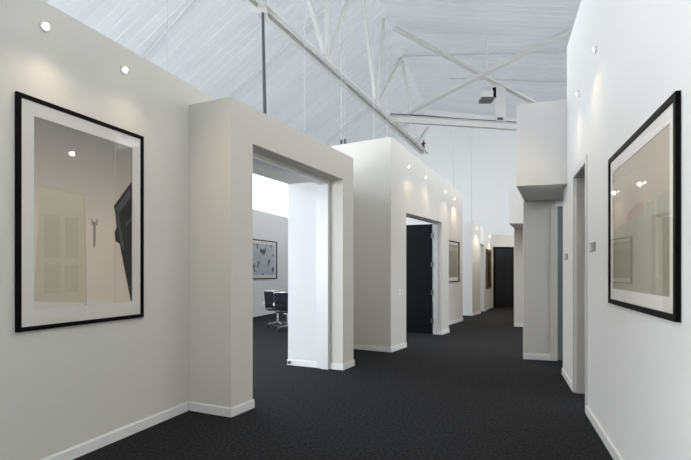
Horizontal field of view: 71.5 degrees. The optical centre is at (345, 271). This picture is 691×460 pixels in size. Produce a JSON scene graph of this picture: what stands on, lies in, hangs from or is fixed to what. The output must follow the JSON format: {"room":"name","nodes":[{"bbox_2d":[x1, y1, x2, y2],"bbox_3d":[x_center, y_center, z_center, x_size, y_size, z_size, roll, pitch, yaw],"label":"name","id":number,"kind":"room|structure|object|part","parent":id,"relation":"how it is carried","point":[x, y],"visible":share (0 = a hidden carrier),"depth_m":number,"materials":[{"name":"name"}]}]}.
{"room":"office corridor","nodes":[
{"label":"office corridor","id":0,"kind":"room"},
{"bbox_2d":[0,0,213,459],"bbox_3d":[-2.245,-0.250,3.252,0.160,3.300,4.304,0,0,20],"label":"wall","id":1,"kind":"structure","parent":0,"point":[62,388],"depth_m":3.79,"materials":[{"name":"grey paint"}]},
{"bbox_2d":[39,20,49,31],"bbox_3d":[-2.107,-1.720,3.366,0.039,0.076,0.076,0,0,20],"label":"wall spotlight","id":2,"kind":"object","parent":1,"relation":"attached to","point":[43,25],"visible":1,"depth_m":3.35,"materials":[{"name":"white paint"}]},
{"bbox_2d":[15,91,143,332],"bbox_3d":[-1.983,-0.394,3.705,0.023,1.593,1.138,0,0,20],"label":"framed picture","id":3,"kind":"object","parent":1,"relation":"attached to","point":[79,178],"visible":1,"depth_m":3.58,"materials":[{"name":"black"}]},
{"bbox_2d":[34,116,131,308],"bbox_3d":[-1.988,-0.404,3.706,0.002,1.323,0.888,0,0,20],"label":"print","id":4,"kind":"object","parent":3,"relation":"attached to","point":[83,181],"depth_m":3.64},
{"bbox_2d":[41,402,187,459],"bbox_3d":[-2.241,1.356,3.008,0.014,0.088,3.847,0,0,20],"label":"baseboard","id":5,"kind":"structure","parent":1,"relation":"attached to","point":[74,452],"depth_m":3.96,"materials":[{"name":"white paint"}]},
{"bbox_2d":[120,65,127,74],"bbox_3d":[-1.862,-1.700,4.046,0.039,0.076,0.076,0,0,20],"label":"wall spotlight","id":6,"kind":"object","parent":1,"relation":"attached to","point":[123,69],"visible":1,"depth_m":4.03,"materials":[{"name":"white paint"}]},
{"bbox_2d":[43,0,427,145],"bbox_3d":[-3.320,-5.806,6.522,4.290,2.988,32.389,0,0,18],"label":"ceiling","id":7,"kind":"structure","parent":0,"point":[215,47],"depth_m":12.14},
{"bbox_2d":[143,0,195,58],"bbox_3d":[-3.600,-4.866,9.700,4.473,2.903,0.045,0,0,26],"label":"batten","id":8,"kind":"object","parent":7,"relation":"attached to","point":[191,2],"visible":0.44,"depth_m":9.66,"materials":[{"name":"white paint"}]},
{"bbox_2d":[231,9,324,97],"bbox_3d":[-2.250,-5.160,12.425,3.816,2.496,0.045,0,0,23],"label":"batten","id":9,"kind":"object","parent":7,"relation":"attached to","point":[323,10],"visible":0.5,"depth_m":12.24,"materials":[{"name":"white paint"}]},
{"bbox_2d":[241,0,428,153],"bbox_3d":[-0.686,-5.664,9.547,0.542,2.888,17.488,0,0,24],"label":"roof truss","id":10,"kind":"object","parent":7,"relation":"attached to","point":[322,59],"visible":1,"depth_m":10.49,"materials":[{"name":"white metal"}]},
{"bbox_2d":[257,0,267,113],"bbox_3d":[-1.207,-3.003,6.910,0.173,2.694,1.860,0,0,-9],"label":"rod","id":11,"kind":"object","parent":10,"relation":"hanging from","point":[262,12],"visible":0.73,"depth_m":7.13,"materials":[{"name":"grey metal"}]},
{"bbox_3d":[-1.170,-2.945,6.880,0.046,2.577,1.791,0,0,-11],"label":"rod","id":12,"kind":"part","parent":11,"relation":"part of","materials":[{"name":"grey metal"}]},
{"bbox_2d":[390,84,515,130],"bbox_3d":[3.725,-4.824,13.945,5.020,1.312,0.220,0,0,-9],"label":"cross beam","id":13,"kind":"structure","parent":10,"relation":"attached to","point":[500,122],"depth_m":13.90,"materials":[{"name":"white metal"}]},
{"bbox_2d":[393,26,536,102],"bbox_3d":[4.043,-5.705,13.988,5.433,2.566,0.180,0,0,-8],"label":"brace","id":14,"kind":"object","parent":13,"relation":"attached to","point":[396,29],"visible":0.69,"depth_m":13.87,"materials":[{"name":"white paint"}]},
{"bbox_2d":[471,139,471,220],"bbox_3d":[3.828,-2.895,14.604,0.027,2.618,1.471,0,0,15],"label":"cable","id":15,"kind":"object","parent":13,"relation":"hanging from","point":[471,139],"visible":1,"depth_m":14.65,"materials":[{"name":"grey plastic"}]},
{"bbox_2d":[407,29,571,114],"bbox_3d":[3.745,-5.319,12.827,4.236,1.802,0.180,0,0,19],"label":"brace","id":16,"kind":"object","parent":13,"relation":"attached to","point":[564,32],"visible":0.9,"depth_m":12.78,"materials":[{"name":"white paint"}]},
{"bbox_2d":[325,109,368,143],"bbox_3d":[-0.500,-5.076,18.300,3.848,2.524,0.045,0,0,20],"label":"batten","id":17,"kind":"object","parent":7,"relation":"attached to","point":[367,110],"visible":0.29,"depth_m":18.07,"materials":[{"name":"white paint"}]},
{"bbox_2d":[253,210,287,313],"bbox_3d":[-5.391,-1.488,7.087,0.200,5.776,32.200,0,0,18],"label":"wall","id":18,"kind":"structure","parent":0,"point":[266,226],"depth_m":15.91,"materials":[{"name":"paint"}]},
{"bbox_2d":[253,311,275,316],"bbox_3d":[-3.302,1.356,13.243,0.014,0.088,19.200,0,0,18],"label":"baseboard","id":19,"kind":"structure","parent":18,"relation":"attached to","point":[269,312],"depth_m":15.36,"materials":[{"name":"white paint"}]},
{"bbox_2d":[253,239,276,278],"bbox_3d":[-2.650,-0.380,15.229,0.039,1.240,2.100,0,0,18],"label":"framed picture","id":20,"kind":"object","parent":18,"relation":"attached to","point":[264,252],"visible":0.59,"depth_m":15.42,"materials":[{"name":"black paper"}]},
{"bbox_2d":[253,182,286,217],"bbox_3d":[-4.505,-3.063,9.848,0.060,2.326,25.000,0,0,18],"label":"window","id":21,"kind":"structure","parent":18,"relation":"in","point":[282,182],"depth_m":16.96,"materials":[{"name":"white paint"}]},
{"bbox_2d":[189,97,352,407],"bbox_3d":[-0.901,-0.142,6.078,0.910,3.085,2.800,0,0,26],"label":"wall","id":22,"kind":"structure","parent":0,"point":[224,133],"depth_m":4.80,"materials":[{"name":"grey paint"}]},
{"bbox_2d":[188,401,231,416],"bbox_3d":[-1.344,1.356,4.729,0.559,0.088,0.014,0,0,26],"label":"baseboard","id":23,"kind":"structure","parent":22,"relation":"attached to","point":[192,406],"depth_m":4.71,"materials":[{"name":"white paint"}]},
{"bbox_2d":[232,399,254,416],"bbox_3d":[-1.018,1.356,4.777,0.014,0.088,0.356,0,0,26],"label":"baseboard","id":24,"kind":"object","parent":22,"relation":"attached to","point":[248,405],"visible":1,"depth_m":4.77,"materials":[{"name":"white paint"}]},
{"bbox_2d":[253,152,329,369],"bbox_3d":[-0.772,0.044,6.006,0.205,2.712,2.098,0,0,26],"label":"trim","id":25,"kind":"structure","parent":22,"relation":"attached to","point":[323,185],"depth_m":6.87,"materials":[{"name":"white paint"}]},
{"bbox_2d":[287,359,316,367],"bbox_3d":[-0.643,1.356,7.095,0.512,0.088,0.014,0,0,26],"label":"baseboard","id":26,"kind":"object","parent":22,"relation":"attached to","point":[294,362],"visible":0.96,"depth_m":7.08,"materials":[{"name":"white paint"}]},
{"bbox_2d":[288,182,316,361],"bbox_3d":[-0.635,0.044,7.102,0.504,2.711,0.006,0,0,26],"label":"lining","id":27,"kind":"object","parent":22,"relation":"attached to","point":[302,197],"visible":0.86,"depth_m":7.10,"materials":[{"name":"white paint"}]},
{"bbox_2d":[330,363,341,369],"bbox_3d":[-0.134,1.356,6.854,0.205,0.088,0.014,0,0,26],"label":"baseboard","id":28,"kind":"object","parent":22,"relation":"attached to","point":[336,366],"visible":1,"depth_m":6.85,"materials":[{"name":"white paint"}]},
{"bbox_2d":[342,360,354,369],"bbox_3d":[0.047,1.356,6.975,0.014,0.088,0.388,0,0,26],"label":"baseboard","id":29,"kind":"object","parent":22,"relation":"attached to","point":[351,363],"visible":1,"depth_m":6.95,"materials":[{"name":"white paint"}]},
{"bbox_2d":[73,307,612,459],"bbox_3d":[1.559,1.500,4.856,14.400,0.200,32.199,0,0,18],"label":"floor","id":30,"kind":"structure","parent":0,"point":[469,391],"depth_m":4.80,"materials":[{"name":"grey carpet"}]},
{"bbox_2d":[264,291,286,327],"bbox_3d":[-1.708,0.936,12.128,0.640,0.928,0.646,0,0,14],"label":"office chair","id":31,"kind":"object","parent":30,"relation":"on","point":[268,295],"visible":0.58,"depth_m":11.91,"materials":[{"name":"black leather"}]},
{"bbox_3d":[-1.766,0.692,11.884,0.470,0.438,0.140,0,0,14],"label":"backrest","id":32,"kind":"part","parent":31,"relation":"part of","materials":[{"name":"black leather"}]},
{"bbox_2d":[273,292,287,331],"bbox_3d":[-1.366,0.936,11.357,0.640,0.928,0.646,0,0,8],"label":"office chair","id":33,"kind":"object","parent":30,"relation":"on","point":[280,303],"visible":0.49,"depth_m":11.12,"materials":[{"name":"black leather"}]},
{"bbox_3d":[-1.398,0.692,11.108,0.470,0.438,0.140,0,0,8],"label":"backrest","id":34,"kind":"part","parent":33,"relation":"part of","materials":[{"name":"black leather"}]},
{"bbox_2d":[330,137,395,346],"bbox_3d":[-0.049,-0.468,8.921,2.050,3.735,0.200,0,0,30],"label":"wall","id":35,"kind":"structure","parent":0,"point":[374,161],"depth_m":8.48,"materials":[{"name":"grey paint"}]},
{"bbox_2d":[353,344,391,351],"bbox_3d":[-0.097,1.356,8.825,2.064,0.088,0.014,0,0,30],"label":"baseboard","id":36,"kind":"structure","parent":35,"relation":"attached to","point":[355,346],"depth_m":8.48,"materials":[{"name":"white paint"}]},
{"bbox_2d":[396,140,448,344],"bbox_3d":[1.543,-0.468,9.810,0.200,3.735,2.943,0,0,30],"label":"wall","id":37,"kind":"structure","parent":0,"point":[416,195],"depth_m":9.43,"materials":[{"name":"grey paint"}]},
{"bbox_2d":[392,342,406,351],"bbox_3d":[0.962,1.356,8.605,0.014,0.088,0.676,0,0,30],"label":"baseboard","id":38,"kind":"structure","parent":37,"relation":"attached to","point":[403,345],"depth_m":8.60,"materials":[{"name":"white paint"}]},
{"bbox_2d":[406,224,432,333],"bbox_3d":[1.506,0.165,10.948,1.042,2.446,0.105,0,0,26],"label":"door","id":39,"kind":"structure","parent":37,"relation":"in","point":[419,238],"depth_m":10.83,"materials":[{"name":"black wood"}]},
{"bbox_2d":[406,214,438,334],"bbox_3d":[1.517,0.156,9.826,0.140,2.488,1.993,0,0,30],"label":"trim","id":40,"kind":"structure","parent":37,"relation":"attached to","point":[435,224],"depth_m":10.68,"materials":[{"name":"white paint"}]},
{"bbox_2d":[442,329,449,334],"bbox_3d":[2.262,1.356,10.827,0.014,0.088,0.487,0,0,30],"label":"baseboard","id":41,"kind":"object","parent":37,"relation":"attached to","point":[446,330],"visible":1,"depth_m":10.79,"materials":[{"name":"white paint"}]},
{"bbox_2d":[392,110,515,234],"bbox_3d":[6.511,-2.850,20.280,14.800,8.500,0.200,0,0,18],"label":"wall","id":42,"kind":"structure","parent":0,"point":[493,150],"depth_m":20.50,"materials":[{"name":"paint"}]},
{"bbox_2d":[449,184,462,320],"bbox_3d":[2.796,-0.470,12.879,0.160,3.740,1.930,0,0,30],"label":"wall","id":43,"kind":"structure","parent":0,"point":[455,206],"depth_m":13.15,"materials":[{"name":"grey paint"}]},
{"bbox_2d":[449,240,459,281],"bbox_3d":[2.870,-0.265,12.805,0.038,1.090,1.070,0,0,29],"label":"framed picture","id":44,"kind":"object","parent":43,"relation":"attached to","point":[454,247],"visible":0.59,"depth_m":12.96,"materials":[{"name":"black"}]},
{"bbox_2d":[449,244,456,276],"bbox_3d":[2.859,-0.280,12.812,0.008,0.870,0.880,0,0,30],"label":"print","id":45,"kind":"object","parent":44,"relation":"attached to","point":[452,248],"depth_m":12.80},
{"bbox_2d":[449,318,462,324],"bbox_3d":[2.872,1.356,12.837,0.014,0.088,1.930,0,0,30],"label":"baseboard","id":46,"kind":"structure","parent":43,"relation":"attached to","point":[460,319],"depth_m":13.02,"materials":[{"name":"white paint"}]},
{"bbox_2d":[463,221,471,312],"bbox_3d":[3.539,-0.095,15.495,1.096,2.990,0.160,0,0,21],"label":"wall","id":47,"kind":"structure","parent":0,"point":[467,226],"depth_m":15.27,"materials":[{"name":"paint"}]},
{"bbox_2d":[472,221,479,312],"bbox_3d":[4.167,-0.095,15.670,0.220,2.990,0.920,0,0,31],"label":"wall","id":48,"kind":"structure","parent":0,"point":[475,233],"depth_m":15.52,"materials":[{"name":"grey paint"}]},
{"bbox_2d":[379,0,580,118],"bbox_3d":[3.630,-6.169,4.290,10.310,2.262,32.389,0,0,18],"label":"ceiling","id":49,"kind":"structure","parent":0,"point":[453,27],"depth_m":13.93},
{"bbox_2d":[304,0,304,133],"bbox_3d":[-0.579,-4.346,6.780,0.024,5.353,0.024,0,0,0],"label":"cable","id":50,"kind":"object","parent":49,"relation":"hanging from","point":[304,0],"visible":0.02,"depth_m":6.78,"materials":[{"name":"grey plastic"}]},
{"bbox_2d":[340,0,341,144],"bbox_3d":[-0.079,-4.697,8.939,0.044,4.725,0.044,0,0,0],"label":"cable","id":51,"kind":"object","parent":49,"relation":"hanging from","point":[341,0],"visible":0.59,"depth_m":8.93,"materials":[{"name":"grey plastic"}]},
{"bbox_2d":[403,52,566,56],"bbox_3d":[4.195,-6.552,14.475,5.274,1.057,0.028,0,0,29],"label":"conduit","id":52,"kind":"object","parent":49,"relation":"attached to","point":[538,52],"visible":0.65,"depth_m":14.42,"materials":[{"name":"grey metal"}]},
{"bbox_2d":[479,36,495,103],"bbox_3d":[3.950,-5.613,13.300,0.440,1.826,0.280,0,0,0],"label":"ceiling light","id":53,"kind":"object","parent":49,"relation":"hanging from","point":[486,96],"depth_m":13.22,"materials":[{"name":"white paint"}]},
{"bbox_2d":[479,97,493,103],"bbox_3d":[3.900,-4.745,13.300,0.340,0.090,0.280,0,0,0],"label":"diffuser","id":54,"kind":"object","parent":53,"relation":"in","point":[482,100],"depth_m":13.19,"materials":[{"name":"grey metal"}]},
{"bbox_2d":[493,87,495,97],"bbox_3d":[4.120,-4.950,13.280,0.100,0.260,0.100,0,0,0],"label":"canister","id":55,"kind":"object","parent":53,"relation":"on","point":[494,88],"depth_m":13.23,"materials":[{"name":"black metal"}]},
{"bbox_2d":[450,78,563,81],"bbox_3d":[5.535,-6.396,16.060,4.113,0.843,0.028,0,0,25],"label":"conduit","id":56,"kind":"object","parent":49,"relation":"attached to","point":[450,78],"visible":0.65,"depth_m":15.91,"materials":[{"name":"grey metal"}]},
{"bbox_2d":[480,225,483,244],"bbox_3d":[4.593,-1.242,16.467,0.198,0.625,0.923,0,0,23],"label":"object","id":57,"kind":"structure","parent":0,"point":[481,227],"depth_m":16.47,"materials":[{"name":"paint"}]},
{"bbox_2d":[480,228,491,310],"bbox_3d":[5.191,-0.065,17.816,0.200,2.930,2.030,0,0,24],"label":"wall","id":58,"kind":"structure","parent":0,"point":[485,294],"depth_m":16.94,"materials":[{"name":"grey paint"}]},
{"bbox_2d":[486,249,491,288],"bbox_3d":[5.298,-0.095,17.746,0.048,1.430,1.150,0,0,24],"label":"framed picture","id":59,"kind":"object","parent":58,"relation":"attached to","point":[488,252],"visible":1,"depth_m":17.80,"materials":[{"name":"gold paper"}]},
{"bbox_2d":[487,251,489,286],"bbox_3d":[5.282,-0.095,17.753,0.009,1.310,1.030,0,0,25],"label":"print","id":60,"kind":"object","parent":59,"relation":"attached to","point":[488,253],"depth_m":17.80},
{"bbox_2d":[492,235,513,304],"bbox_3d":[7.144,-0.020,18.900,2.911,2.840,0.150,0,0,-5],"label":"wall","id":61,"kind":"structure","parent":0,"point":[497,240],"depth_m":18.73,"materials":[{"name":"grey paint"}]},
{"bbox_2d":[493,247,513,307],"bbox_3d":[6.280,0.220,18.724,1.040,2.360,0.049,0,0,-5],"label":"trim","id":62,"kind":"structure","parent":61,"relation":"attached to","point":[494,248],"depth_m":18.66,"materials":[{"name":"black"}]},
{"bbox_2d":[496,249,513,306],"bbox_3d":[6.280,0.250,18.726,0.900,2.280,0.043,0,0,-5],"label":"door","id":63,"kind":"structure","parent":61,"relation":"in","point":[504,257],"depth_m":18.70,"materials":[{"name":"black wood"}]},
{"bbox_2d":[509,177,523,227],"bbox_3d":[4.997,-1.625,11.550,2.500,1.050,1.700,0,0,0],"label":"wall","id":64,"kind":"structure","parent":0,"point":[516,201],"depth_m":10.98,"materials":[{"name":"paint"}]},
{"bbox_2d":[514,228,522,322],"bbox_3d":[5.117,0.150,12.052,1.672,2.500,0.160,0,0,16],"label":"wall","id":65,"kind":"structure","parent":0,"point":[518,232],"depth_m":12.17,"materials":[{"name":"grey paint"}]},
{"bbox_2d":[514,323,522,326],"bbox_3d":[5.093,1.356,11.968,1.672,0.088,0.014,0,0,16],"label":"baseboard","id":66,"kind":"structure","parent":65,"relation":"attached to","point":[515,324],"depth_m":12.16,"materials":[{"name":"white paint"}]},
{"bbox_2d":[523,200,554,354],"bbox_3d":[3.096,0.140,7.684,0.470,2.520,0.160,0,0,18],"label":"wall","id":67,"kind":"structure","parent":0,"point":[536,214],"depth_m":7.62,"materials":[{"name":"grey paint"}]},
{"bbox_2d":[523,354,550,360],"bbox_3d":[3.036,1.356,7.612,0.400,0.088,0.014,0,0,18],"label":"baseboard","id":68,"kind":"structure","parent":67,"relation":"attached to","point":[525,356],"depth_m":7.61,"materials":[{"name":"white paint"}]},
{"bbox_2d":[551,206,557,360],"bbox_3d":[3.298,0.190,7.609,0.100,2.420,0.180,0,0,18],"label":"trim","id":69,"kind":"structure","parent":67,"relation":"attached to","point":[554,209],"depth_m":7.52,"materials":[{"name":"grey paint"}]},
{"bbox_2d":[558,207,562,359],"bbox_3d":[3.745,0.185,7.447,0.850,2.410,0.045,0,0,18],"label":"door","id":70,"kind":"structure","parent":67,"relation":"in","point":[560,209],"depth_m":7.54,"materials":[{"name":"grey paint"}]},
{"bbox_2d":[516,100,566,200],"bbox_3d":[2.886,-1.663,7.004,0.790,1.075,1.676,0,0,18],"label":"wall","id":71,"kind":"structure","parent":0,"point":[541,127],"depth_m":6.25,"materials":[{"name":"paint"}]},
{"bbox_2d":[555,200,562,206],"bbox_3d":[3.810,-1.070,7.455,1.030,0.100,0.160,0,0,18],"label":"wall right recess header","id":72,"kind":"structure","parent":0,"point":[559,203],"depth_m":7.52,"materials":[{"name":"paint"}]},
{"bbox_2d":[563,0,690,459],"bbox_3d":[1.326,-0.735,1.147,0.180,4.270,11.290,0,0,18],"label":"wall","id":73,"kind":"structure","parent":0,"point":[639,364],"depth_m":3.29,"materials":[{"name":"paint"}]},
{"bbox_2d":[562,368,571,389],"bbox_3d":[2.807,1.356,6.080,0.014,0.088,0.992,0,0,18],"label":"baseboard","id":74,"kind":"structure","parent":73,"relation":"attached to","point":[566,377],"depth_m":6.00,"materials":[{"name":"white paint"}]},
{"bbox_2d":[572,155,586,412],"bbox_3d":[2.514,0.125,5.166,0.011,2.550,0.940,0,0,18],"label":"trim","id":75,"kind":"structure","parent":73,"relation":"attached to","point":[583,162],"depth_m":4.86,"materials":[{"name":"white paint"}]},
{"bbox_2d":[576,177,584,393],"bbox_3d":[2.616,0.160,5.133,0.160,2.480,0.800,0,0,18],"label":"door","id":76,"kind":"structure","parent":73,"relation":"attached to","point":[580,181],"depth_m":5.51,"materials":[{"name":"grey paint"}]},
{"bbox_2d":[589,242,594,251],"bbox_3d":[2.283,-0.225,4.442,0.010,0.085,0.260,0,0,18],"label":"wall plaque","id":77,"kind":"object","parent":73,"relation":"attached to","point":[591,245],"visible":1,"depth_m":4.41,"materials":[{"name":"grey plastic"}]},
{"bbox_2d":[586,405,622,459],"bbox_3d":[0.940,1.356,0.264,0.014,0.088,9.372,0,0,18],"label":"baseboard","id":78,"kind":"structure","parent":73,"relation":"attached to","point":[614,453],"depth_m":3.92,"materials":[{"name":"white paint"}]},
{"bbox_2d":[608,90,680,321],"bbox_3d":[1.809,-0.309,2.991,0.024,1.102,1.490,0,0,18],"label":"framed picture","id":79,"kind":"object","parent":73,"relation":"attached to","point":[644,174],"visible":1,"depth_m":2.73,"materials":[{"name":"black"}]},
{"bbox_2d":[614,124,669,296],"bbox_3d":[1.814,-0.306,2.989,0.004,0.869,1.252,0,0,18],"label":"print","id":80,"kind":"object","parent":79,"relation":"attached to","point":[642,183],"depth_m":2.83}
]}

